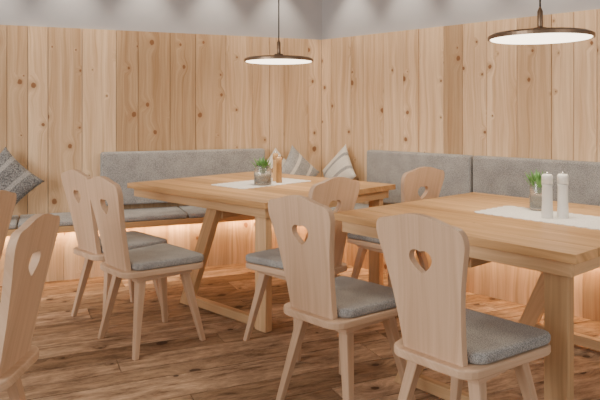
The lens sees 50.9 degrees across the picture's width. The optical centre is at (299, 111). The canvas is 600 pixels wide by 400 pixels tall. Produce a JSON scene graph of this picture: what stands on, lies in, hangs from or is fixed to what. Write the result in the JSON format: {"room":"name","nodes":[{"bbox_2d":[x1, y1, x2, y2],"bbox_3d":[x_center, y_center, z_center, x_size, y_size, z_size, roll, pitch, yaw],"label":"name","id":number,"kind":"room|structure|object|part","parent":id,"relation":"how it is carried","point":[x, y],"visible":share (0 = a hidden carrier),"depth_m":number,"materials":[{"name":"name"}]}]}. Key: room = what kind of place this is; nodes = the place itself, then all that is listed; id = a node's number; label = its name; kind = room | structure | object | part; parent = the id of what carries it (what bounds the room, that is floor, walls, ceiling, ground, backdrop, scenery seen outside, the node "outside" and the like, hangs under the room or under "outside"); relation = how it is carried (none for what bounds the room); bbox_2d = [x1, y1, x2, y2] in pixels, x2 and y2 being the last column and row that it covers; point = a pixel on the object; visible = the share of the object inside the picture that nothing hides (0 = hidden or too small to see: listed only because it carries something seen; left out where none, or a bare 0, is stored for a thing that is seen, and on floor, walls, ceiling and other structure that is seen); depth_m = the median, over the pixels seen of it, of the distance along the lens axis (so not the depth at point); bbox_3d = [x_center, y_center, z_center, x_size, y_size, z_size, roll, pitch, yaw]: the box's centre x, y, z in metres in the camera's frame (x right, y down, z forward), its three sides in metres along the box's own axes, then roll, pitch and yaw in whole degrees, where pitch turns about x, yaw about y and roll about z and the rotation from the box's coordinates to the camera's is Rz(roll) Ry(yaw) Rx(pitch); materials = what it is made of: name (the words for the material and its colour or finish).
{"room":"restaurant","nodes":[
{"label":"restaurant","id":0,"kind":"room"},
{"bbox_2d":[0,0,321,176],"bbox_3d":[-1.891,-0.040,5.220,4.720,2.620,0.120,0,0,-22],"label":"wall","id":1,"kind":"structure","parent":0,"point":[298,19],"depth_m":5.49,"materials":[{"name":"grey paint"}]},
{"bbox_2d":[0,25,320,217],"bbox_3d":[-1.927,0.292,5.126,4.580,1.955,0.027,0,0,-22],"label":"panelling","id":2,"kind":"object","parent":1,"relation":"attached to","point":[69,96],"visible":0.67,"depth_m":5.34,"materials":[{"name":"brown wood"}]},
{"bbox_2d":[0,263,599,399],"bbox_3d":[0.001,1.300,2.267,13.433,0.060,9.866,0,0,0],"label":"floor","id":3,"kind":"structure","parent":0,"point":[72,363],"depth_m":3.29,"materials":[{"name":"brown wood"}]},
{"bbox_2d":[0,190,15,259],"bbox_3d":[-1.559,0.804,2.720,0.529,0.931,0.443,0,0,0],"label":"dining chair","id":4,"kind":"object","parent":3,"relation":"on","point":[7,199],"visible":0.95,"depth_m":2.83,"materials":[{"name":"brown wood"}]},
{"bbox_2d":[0,213,59,399],"bbox_3d":[-1.114,0.804,2.081,0.529,0.931,0.443,0,0,-1],"label":"dining chair","id":5,"kind":"object","parent":3,"relation":"on","point":[23,284],"visible":1,"depth_m":2.05,"materials":[{"name":"brown wood"}]},
{"bbox_3d":[-0.997,1.082,2.247,0.060,0.376,0.151,0,0,33],"label":"leg","id":6,"kind":"part","parent":5,"relation":"part of","materials":[{"name":"brown wood"}]},
{"bbox_3d":[-1.143,0.849,2.080,0.465,0.032,0.443,0,0,-1],"label":"seat","id":7,"kind":"part","parent":5,"relation":"part of","materials":[{"name":"brown wood"}]},
{"bbox_2d":[61,169,168,332],"bbox_3d":[-1.150,0.804,3.891,0.529,0.931,0.443,0,0,-44],"label":"dining chair","id":8,"kind":"object","parent":3,"relation":"on","point":[89,247],"visible":0.74,"depth_m":3.77,"materials":[{"name":"brown wood"}]},
{"bbox_3d":[-1.296,0.601,3.749,0.122,0.524,0.364,0,0,-44],"label":"backrest","id":9,"kind":"part","parent":8,"relation":"part of","materials":[{"name":"brown wood"}]},
{"bbox_3d":[-1.350,1.082,3.925,0.151,0.376,0.060,0,0,11],"label":"leg","id":10,"kind":"part","parent":8,"relation":"part of","materials":[{"name":"brown wood"}]},
{"bbox_3d":[-1.129,0.849,3.911,0.465,0.032,0.443,0,0,-44],"label":"seat","id":11,"kind":"part","parent":8,"relation":"part of","materials":[{"name":"brown wood"}]},
{"bbox_3d":[-1.122,1.082,3.690,0.060,0.376,0.151,0,0,-10],"label":"leg","id":12,"kind":"part","parent":8,"relation":"part of","materials":[{"name":"brown wood"}]},
{"bbox_3d":[-1.118,1.082,4.150,0.060,0.376,0.151,0,0,-10],"label":"leg","id":13,"kind":"part","parent":8,"relation":"part of","materials":[{"name":"brown wood"}]},
{"bbox_2d":[99,231,166,252],"bbox_3d":[-1.105,0.812,3.934,0.405,0.040,0.433,0,0,-44],"label":"seat cushion","id":14,"kind":"object","parent":8,"relation":"on","point":[135,239],"depth_m":3.88,"materials":[{"name":"grey fabric"}]},
{"bbox_3d":[-0.890,1.082,3.915,0.151,0.376,0.060,0,0,11],"label":"leg","id":15,"kind":"part","parent":8,"relation":"part of","materials":[{"name":"brown wood"}]},
{"bbox_2d":[87,176,205,360],"bbox_3d":[-0.861,0.804,3.492,0.529,0.931,0.443,0,0,-42],"label":"dining chair","id":16,"kind":"object","parent":3,"relation":"on","point":[141,265],"visible":1,"depth_m":3.38,"materials":[{"name":"brown wood"}]},
{"bbox_3d":[-1.012,0.601,3.356,0.122,0.524,0.364,0,0,-42],"label":"backrest","id":17,"kind":"part","parent":16,"relation":"part of","materials":[{"name":"brown wood"}]},
{"bbox_3d":[-1.059,1.082,3.533,0.151,0.376,0.060,0,0,13],"label":"leg","id":18,"kind":"part","parent":16,"relation":"part of","materials":[{"name":"brown wood"}]},
{"bbox_3d":[-0.840,1.082,3.291,0.060,0.376,0.151,0,0,-8],"label":"leg","id":19,"kind":"part","parent":16,"relation":"part of","materials":[{"name":"brown wood"}]},
{"bbox_3d":[-0.839,0.849,3.512,0.465,0.032,0.443,0,0,-42],"label":"seat","id":20,"kind":"part","parent":16,"relation":"part of","materials":[{"name":"brown wood"}]},
{"bbox_3d":[-0.820,1.082,3.749,0.060,0.376,0.151,0,0,-8],"label":"leg","id":21,"kind":"part","parent":16,"relation":"part of","materials":[{"name":"brown wood"}]},
{"bbox_2d":[129,243,203,270],"bbox_3d":[-0.815,0.812,3.534,0.405,0.040,0.433,0,0,-42],"label":"seat cushion","id":22,"kind":"object","parent":16,"relation":"on","point":[165,256],"depth_m":3.45,"materials":[{"name":"grey fabric"}]},
{"bbox_3d":[-0.601,1.082,3.507,0.151,0.376,0.060,0,0,13],"label":"leg","id":23,"kind":"part","parent":16,"relation":"part of","materials":[{"name":"brown wood"}]},
{"bbox_2d":[127,171,395,332],"bbox_3d":[-0.285,0.890,4.486,1.450,0.760,1.259,0,0,44],"label":"dining table","id":24,"kind":"object","parent":3,"relation":"on","point":[220,202],"visible":0.53,"depth_m":4.04,"materials":[{"name":"brown wood"}]},
{"bbox_3d":[-0.635,0.908,4.070,0.417,0.724,0.050,0,0,44],"label":"leg","id":25,"kind":"part","parent":24,"relation":"part of","materials":[{"name":"brown wood"}]},
{"bbox_3d":[-0.485,1.232,3.926,0.655,0.053,0.042,0,0,44],"label":"floor rail","id":26,"kind":"part","parent":24,"relation":"part of","materials":[{"name":"brown wood"}]},
{"bbox_3d":[-0.142,0.638,4.350,0.035,0.064,1.036,0,0,44],"label":"cross rail","id":27,"kind":"part","parent":24,"relation":"part of","materials":[{"name":"brown wood"}]},
{"bbox_2d":[211,178,310,188],"bbox_3d":[-0.270,0.508,4.520,0.368,0.003,0.688,0,0,44],"label":"table runner","id":28,"kind":"object","parent":24,"relation":"on","point":[241,184],"visible":0.85,"depth_m":4.46,"materials":[{"name":"white fabric"}]},
{"bbox_2d":[252,157,271,184],"bbox_3d":[-0.271,0.407,4.394,0.180,0.198,0.158,0,0,-32],"label":"potted plant","id":29,"kind":"object","parent":28,"relation":"on","point":[262,170],"visible":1,"depth_m":4.35,"materials":[{"name":"green plant"}]},
{"bbox_3d":[-0.260,0.439,4.400,0.124,0.135,0.124,0,0,0],"label":"glass","id":30,"kind":"part","parent":29,"relation":"part of","materials":[{"name":"clear glass"}]},
{"bbox_2d":[272,152,277,180],"bbox_3d":[-0.180,0.399,4.620,0.044,0.214,0.044,0,0,0],"label":"pepper mill","id":31,"kind":"object","parent":28,"relation":"on","point":[275,154],"visible":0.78,"depth_m":4.60,"materials":[{"name":"brown wood"}]},
{"bbox_2d":[276,156,281,182],"bbox_3d":[-0.150,0.409,4.520,0.044,0.194,0.044,0,0,0],"label":"pepper mill","id":32,"kind":"object","parent":28,"relation":"on","point":[278,159],"visible":1,"depth_m":4.50,"materials":[{"name":"brown wood"}]},
{"bbox_3d":[-0.214,0.908,3.667,0.095,0.724,0.050,0,0,44],"label":"leg","id":33,"kind":"part","parent":24,"relation":"part of","materials":[{"name":"brown wood"}]},
{"bbox_3d":[0.266,1.232,4.711,0.655,0.053,0.042,0,0,44],"label":"floor rail","id":34,"kind":"part","parent":24,"relation":"part of","materials":[{"name":"brown wood"}]},
{"bbox_3d":[0.537,0.908,4.452,0.095,0.724,0.050,0,0,44],"label":"leg","id":35,"kind":"part","parent":24,"relation":"part of","materials":[{"name":"brown wood"}]},
{"bbox_2d":[0,148,599,321],"bbox_3d":[-0.073,0.800,4.617,7.140,0.940,2.749,0,0,12],"label":"bench","id":36,"kind":"object","parent":3,"relation":"on","point":[234,238],"visible":0.36,"depth_m":4.95,"materials":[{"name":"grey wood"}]},
{"bbox_2d":[9,215,18,228],"bbox_3d":[-2.712,0.830,4.535,1.242,0.039,0.440,0,0,-22],"label":"bench cushion","id":37,"kind":"object","parent":36,"relation":"on","point":[14,224],"depth_m":4.64,"materials":[{"name":"grey fabric"}]},
{"bbox_2d":[0,147,43,204],"bbox_3d":[-2.241,0.537,4.781,0.541,0.540,0.192,0,0,-5],"label":"throw cushion","id":38,"kind":"object","parent":36,"relation":"on","point":[14,177],"visible":0.75,"depth_m":4.78,"materials":[{"name":"grey fabric"}]},
{"bbox_2d":[18,206,187,227],"bbox_3d":[-1.552,0.830,5.001,1.242,0.039,0.440,0,0,-22],"label":"bench cushion","id":39,"kind":"object","parent":36,"relation":"on","point":[172,214],"depth_m":4.97,"materials":[{"name":"grey fabric"}]},
{"bbox_3d":[-1.696,0.873,4.948,4.279,0.045,0.470,0,0,-22],"label":"bench seat","id":40,"kind":"part","parent":36,"relation":"part of","materials":[{"name":"brown wood"}]},
{"bbox_3d":[-1.762,1.083,4.776,4.027,0.374,0.020,0,0,-22],"label":"bench panel","id":41,"kind":"part","parent":36,"relation":"part of","materials":[{"name":"brown wood"}]},
{"bbox_3d":[-0.982,0.550,5.440,1.416,0.440,0.090,0,0,-22],"label":"bench backrest","id":42,"kind":"part","parent":36,"relation":"part of","materials":[{"name":"grey fabric"}]},
{"bbox_2d":[179,205,206,217],"bbox_3d":[-0.347,0.830,5.485,1.340,0.039,0.440,0,0,-22],"label":"bench cushion","id":43,"kind":"object","parent":36,"relation":"on","point":[188,211],"depth_m":5.13,"materials":[{"name":"grey fabric"}]},
{"bbox_2d":[267,148,285,172],"bbox_3d":[-0.196,0.564,5.627,0.502,0.486,0.171,0,0,-13],"label":"throw cushion","id":44,"kind":"object","parent":36,"relation":"on","point":[275,149],"visible":0.06,"depth_m":5.63,"materials":[{"name":"beige fabric"}]},
{"bbox_2d":[282,145,318,176],"bbox_3d":[-0.018,0.550,5.601,0.176,0.513,0.533,0,0,41],"label":"throw cushion","id":45,"kind":"object","parent":36,"relation":"on","point":[295,163],"visible":0.52,"depth_m":5.57,"materials":[{"name":"grey fabric"}]},
{"bbox_2d":[322,144,355,179],"bbox_3d":[0.344,0.547,5.622,0.184,0.520,0.524,0,0,-15],"label":"throw cushion","id":46,"kind":"object","parent":36,"relation":"on","point":[340,165],"visible":0.69,"depth_m":5.57,"materials":[{"name":"beige fabric"}]},
{"bbox_2d":[331,203,368,210],"bbox_3d":[0.519,0.830,5.308,1.340,0.039,0.440,0,0,45],"label":"bench cushion","id":47,"kind":"object","parent":36,"relation":"on","point":[357,205],"depth_m":5.40,"materials":[{"name":"grey fabric"}]},
{"bbox_3d":[0.959,0.550,5.144,1.010,0.440,0.090,0,0,45],"label":"bench backrest","id":48,"kind":"part","parent":36,"relation":"part of","materials":[{"name":"grey fabric"}]},
{"bbox_3d":[1.543,1.083,4.101,4.027,0.374,0.020,0,0,45],"label":"bench panel","id":49,"kind":"part","parent":36,"relation":"part of","materials":[{"name":"brown wood"}]},
{"bbox_3d":[1.997,0.550,4.106,1.900,0.440,0.090,0,0,45],"label":"bench backrest","id":50,"kind":"part","parent":36,"relation":"part of","materials":[{"name":"grey fabric"}]},
{"bbox_2d":[243,177,359,361],"bbox_3d":[0.019,0.804,3.470,0.443,0.931,0.529,0,0,-44],"label":"dining chair","id":51,"kind":"object","parent":3,"relation":"on","point":[343,190],"visible":0.55,"depth_m":3.38,"materials":[{"name":"brown wood"}]},
{"bbox_3d":[-0.240,1.082,3.502,0.151,0.376,0.060,0,0,-10],"label":"leg","id":52,"kind":"part","parent":51,"relation":"part of","materials":[{"name":"brown wood"}]},
{"bbox_2d":[246,248,283,268],"bbox_3d":[-0.024,0.812,3.515,0.433,0.040,0.405,0,0,-44],"label":"seat cushion","id":53,"kind":"object","parent":51,"relation":"on","point":[271,258],"depth_m":3.44,"materials":[{"name":"grey fabric"}]},
{"bbox_3d":[-0.001,0.849,3.491,0.443,0.032,0.465,0,0,-44],"label":"seat","id":54,"kind":"part","parent":51,"relation":"part of","materials":[{"name":"brown wood"}]},
{"bbox_3d":[-0.015,1.082,3.270,0.060,0.376,0.151,0,0,11],"label":"leg","id":55,"kind":"part","parent":51,"relation":"part of","materials":[{"name":"brown wood"}]},
{"bbox_3d":[0.161,0.601,3.324,0.364,0.524,0.122,0,0,-44],"label":"backrest","id":56,"kind":"part","parent":51,"relation":"part of","materials":[{"name":"brown wood"}]},
{"bbox_2d":[268,195,414,399],"bbox_3d":[0.170,0.804,2.731,0.529,0.931,0.443,0,0,-44],"label":"dining chair","id":57,"kind":"object","parent":3,"relation":"on","point":[345,305],"visible":0.97,"depth_m":2.59,"materials":[{"name":"brown wood"}]},
{"bbox_3d":[-0.030,1.082,2.766,0.151,0.376,0.060,0,0,12],"label":"leg","id":58,"kind":"part","parent":57,"relation":"part of","materials":[{"name":"brown wood"}]},
{"bbox_3d":[0.023,0.601,2.591,0.122,0.524,0.364,0,0,-44],"label":"backrest","id":59,"kind":"part","parent":57,"relation":"part of","materials":[{"name":"brown wood"}]},
{"bbox_3d":[0.203,1.082,2.990,0.060,0.376,0.151,0,0,-9],"label":"leg","id":60,"kind":"part","parent":57,"relation":"part of","materials":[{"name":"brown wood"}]},
{"bbox_3d":[0.191,0.849,2.751,0.465,0.032,0.443,0,0,-44],"label":"seat","id":61,"kind":"part","parent":57,"relation":"part of","materials":[{"name":"brown wood"}]},
{"bbox_3d":[0.192,1.082,2.530,0.106,0.376,0.115,0,0,-44],"label":"leg","id":62,"kind":"part","parent":57,"relation":"part of","materials":[{"name":"brown wood"}]},
{"bbox_2d":[335,276,396,317],"bbox_3d":[0.215,0.812,2.774,0.405,0.040,0.433,0,0,-44],"label":"seat cushion","id":63,"kind":"object","parent":57,"relation":"on","point":[355,298],"depth_m":2.67,"materials":[{"name":"grey fabric"}]},
{"bbox_3d":[0.430,1.082,2.754,0.151,0.376,0.060,0,0,12],"label":"leg","id":64,"kind":"part","parent":57,"relation":"part of","materials":[{"name":"brown wood"}]},
{"bbox_2d":[347,167,444,286],"bbox_3d":[0.625,0.804,4.107,0.443,0.931,0.529,0,0,-37],"label":"dining chair","id":65,"kind":"object","parent":3,"relation":"on","point":[431,178],"visible":0.51,"depth_m":3.97,"materials":[{"name":"brown wood"}]},
{"bbox_3d":[0.372,1.082,4.171,0.151,0.376,0.060,0,0,-2],"label":"leg","id":66,"kind":"part","parent":65,"relation":"part of","materials":[{"name":"brown wood"}]},
{"bbox_2d":[347,233,379,243],"bbox_3d":[0.588,0.812,4.156,0.433,0.040,0.405,0,0,-37],"label":"seat cushion","id":67,"kind":"object","parent":65,"relation":"on","point":[352,238],"depth_m":4.07,"materials":[{"name":"grey fabric"}]},
{"bbox_3d":[0.608,0.849,4.130,0.443,0.032,0.465,0,0,-37],"label":"seat","id":68,"kind":"part","parent":65,"relation":"part of","materials":[{"name":"brown wood"}]},
{"bbox_3d":[0.566,1.082,3.913,0.060,0.376,0.151,0,0,19],"label":"leg","id":69,"kind":"part","parent":65,"relation":"part of","materials":[{"name":"brown wood"}]},
{"bbox_3d":[0.828,1.082,4.109,0.151,0.376,0.060,0,0,-2],"label":"leg","id":70,"kind":"part","parent":65,"relation":"part of","materials":[{"name":"brown wood"}]},
{"bbox_3d":[0.747,0.601,3.944,0.364,0.524,0.122,0,0,-37],"label":"backrest","id":71,"kind":"part","parent":65,"relation":"part of","materials":[{"name":"brown wood"}]},
{"bbox_2d":[376,213,550,399],"bbox_3d":[0.579,0.804,2.263,0.529,0.931,0.443,0,0,-41],"label":"dining chair","id":72,"kind":"object","parent":3,"relation":"on","point":[440,334],"visible":1,"depth_m":2.13,"materials":[{"name":"brown wood"}]},
{"bbox_3d":[0.381,1.082,2.306,0.151,0.376,0.060,0,0,14],"label":"leg","id":73,"kind":"part","parent":72,"relation":"part of","materials":[{"name":"brown wood"}]},
{"bbox_3d":[0.426,0.601,2.128,0.122,0.524,0.364,0,0,-41],"label":"backrest","id":74,"kind":"part","parent":72,"relation":"part of","materials":[{"name":"brown wood"}]},
{"bbox_3d":[0.623,1.082,2.519,0.060,0.376,0.151,0,0,-7],"label":"leg","id":75,"kind":"part","parent":72,"relation":"part of","materials":[{"name":"brown wood"}]},
{"bbox_3d":[0.601,0.849,2.282,0.465,0.032,0.443,0,0,-41],"label":"seat","id":76,"kind":"part","parent":72,"relation":"part of","materials":[{"name":"brown wood"}]},
{"bbox_3d":[0.597,1.082,2.061,0.060,0.376,0.151,0,0,-7],"label":"leg","id":77,"kind":"part","parent":72,"relation":"part of","materials":[{"name":"brown wood"}]},
{"bbox_2d":[466,308,550,364],"bbox_3d":[0.625,0.812,2.304,0.405,0.040,0.433,0,0,-41],"label":"seat cushion","id":78,"kind":"object","parent":72,"relation":"on","point":[491,340],"depth_m":2.20,"materials":[{"name":"grey fabric"}]},
{"bbox_3d":[0.839,1.082,2.274,0.151,0.376,0.060,0,0,14],"label":"leg","id":79,"kind":"part","parent":72,"relation":"part of","materials":[{"name":"brown wood"}]},
{"bbox_2d":[334,192,599,399],"bbox_3d":[1.046,0.890,3.129,1.249,0.760,1.250,0,0,-41],"label":"dining table","id":80,"kind":"object","parent":3,"relation":"on","point":[561,253],"visible":0.7,"depth_m":2.59,"materials":[{"name":"brown wood"}]},
{"bbox_3d":[0.597,0.908,2.824,0.050,0.724,0.417,0,0,-41],"label":"leg","id":81,"kind":"part","parent":80,"relation":"part of","materials":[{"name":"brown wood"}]},
{"bbox_3d":[0.734,1.232,2.668,0.042,0.053,0.655,0,0,-41],"label":"floor rail","id":82,"kind":"part","parent":80,"relation":"part of","materials":[{"name":"brown wood"}]},
{"bbox_3d":[1.110,0.638,3.055,1.026,0.064,0.035,0,0,-41],"label":"cross rail","id":83,"kind":"part","parent":80,"relation":"part of","materials":[{"name":"brown wood"}]},
{"bbox_3d":[1.409,0.908,3.531,0.050,0.724,0.417,0,0,-41],"label":"leg","id":84,"kind":"part","parent":80,"relation":"part of","materials":[{"name":"brown wood"}]},
{"bbox_2d":[474,206,599,229],"bbox_3d":[1.243,0.508,3.030,0.348,0.003,0.748,0,0,-41],"label":"table runner","id":85,"kind":"object","parent":80,"relation":"on","point":[577,220],"visible":0.91,"depth_m":3.06,"materials":[{"name":"white fabric"}]},
{"bbox_2d":[526,169,547,210],"bbox_3d":[1.237,0.399,3.255,0.165,0.214,0.159,0,0,-26],"label":"potted plant","id":86,"kind":"object","parent":85,"relation":"on","point":[535,188],"visible":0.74,"depth_m":3.23,"materials":[{"name":"green plant"}]},
{"bbox_3d":[1.235,0.431,3.260,0.090,0.150,0.090,0,0,0],"label":"glass","id":87,"kind":"part","parent":86,"relation":"part of","materials":[{"name":"clear glass"}]},
{"bbox_2d":[541,172,552,218],"bbox_3d":[1.185,0.397,3.020,0.054,0.219,0.054,0,0,0],"label":"pepper mill","id":88,"kind":"object","parent":85,"relation":"on","point":[546,179],"visible":1,"depth_m":3.00,"materials":[{"name":"white ceramic"}]},
{"bbox_2d":[557,172,568,217],"bbox_3d":[1.262,0.397,3.025,0.054,0.219,0.054,0,0,0],"label":"pepper mill","id":89,"kind":"object","parent":85,"relation":"on","point":[562,179],"visible":1,"depth_m":3.00,"materials":[{"name":"white wood"}]},
{"bbox_3d":[0.980,0.908,2.385,0.050,0.724,0.095,0,0,-41],"label":"leg","id":90,"kind":"part","parent":80,"relation":"part of","materials":[{"name":"brown wood"}]},
{"bbox_3d":[1.545,1.232,3.375,0.042,0.053,0.655,0,0,-41],"label":"floor rail","id":91,"kind":"part","parent":80,"relation":"part of","materials":[{"name":"brown wood"}]},
{"bbox_2d":[322,0,599,39],"bbox_3d":[1.878,-0.040,4.416,4.600,2.620,0.120,0,0,45],"label":"wall","id":92,"kind":"structure","parent":0,"point":[340,18],"depth_m":5.21,"materials":[{"name":"grey paint"}]},
{"bbox_2d":[322,9,599,204],"bbox_3d":[1.832,0.292,4.357,4.578,1.955,0.028,0,0,45],"label":"panelling","id":93,"kind":"object","parent":92,"relation":"attached to","point":[451,89],"visible":0.63,"depth_m":4.90,"materials":[{"name":"brown wood"}]},
{"bbox_3d":[0.500,-1.375,3.300,11.000,0.050,7.800,0,0,0],"label":"ceiling","id":94,"kind":"structure","parent":0,"visible":0},
{"bbox_2d":[244,0,312,63],"bbox_3d":[-0.150,-0.851,4.460,0.490,0.999,0.490,0,0,0],"label":"pendant lamp","id":95,"kind":"object","parent":94,"relation":"hanging from","point":[278,58],"visible":1,"depth_m":4.33,"materials":[{"name":"brown metal"}]},
{"bbox_3d":[-0.150,-0.383,4.460,0.490,0.054,0.490,0,0,0],"label":"lamp shade","id":96,"kind":"part","parent":95,"relation":"part of","materials":[{"name":"brown metal"}]},
{"bbox_3d":[-0.150,-0.930,4.460,0.009,0.840,0.009,0,0,0],"label":"cord","id":97,"kind":"part","parent":95,"relation":"part of","materials":[{"name":"black"}]},
{"bbox_3d":[-0.150,-0.463,4.460,0.026,0.115,0.026,0,0,0],"label":"stem","id":98,"kind":"part","parent":95,"relation":"part of","materials":[{"name":"brown metal"}]},
{"bbox_2d":[246,59,311,63],"bbox_3d":[-0.150,-0.357,4.460,0.466,0.012,0.466,0,0,0],"label":"diffuser","id":99,"kind":"object","parent":95,"relation":"attached to","point":[256,61],"depth_m":4.40,"materials":[{"name":"white plastic"}]},
{"bbox_2d":[488,0,595,43],"bbox_3d":[1.170,-0.851,3.070,0.490,0.999,0.490,0,0,0],"label":"pendant lamp","id":100,"kind":"object","parent":94,"relation":"hanging from","point":[540,34],"visible":1,"depth_m":2.98,"materials":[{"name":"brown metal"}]},
{"bbox_3d":[1.170,-0.463,3.070,0.026,0.115,0.026,0,0,0],"label":"stem","id":101,"kind":"part","parent":100,"relation":"part of","materials":[{"name":"brown metal"}]},
{"bbox_2d":[490,33,592,43],"bbox_3d":[1.170,-0.357,3.070,0.466,0.012,0.466,0,0,0],"label":"diffuser","id":102,"kind":"object","parent":100,"relation":"attached to","point":[501,38],"depth_m":3.02,"materials":[{"name":"white plastic"}]},
{"bbox_3d":[1.170,-0.383,3.070,0.490,0.054,0.490,0,0,0],"label":"lamp shade","id":103,"kind":"part","parent":100,"relation":"part of","materials":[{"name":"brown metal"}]}
]}

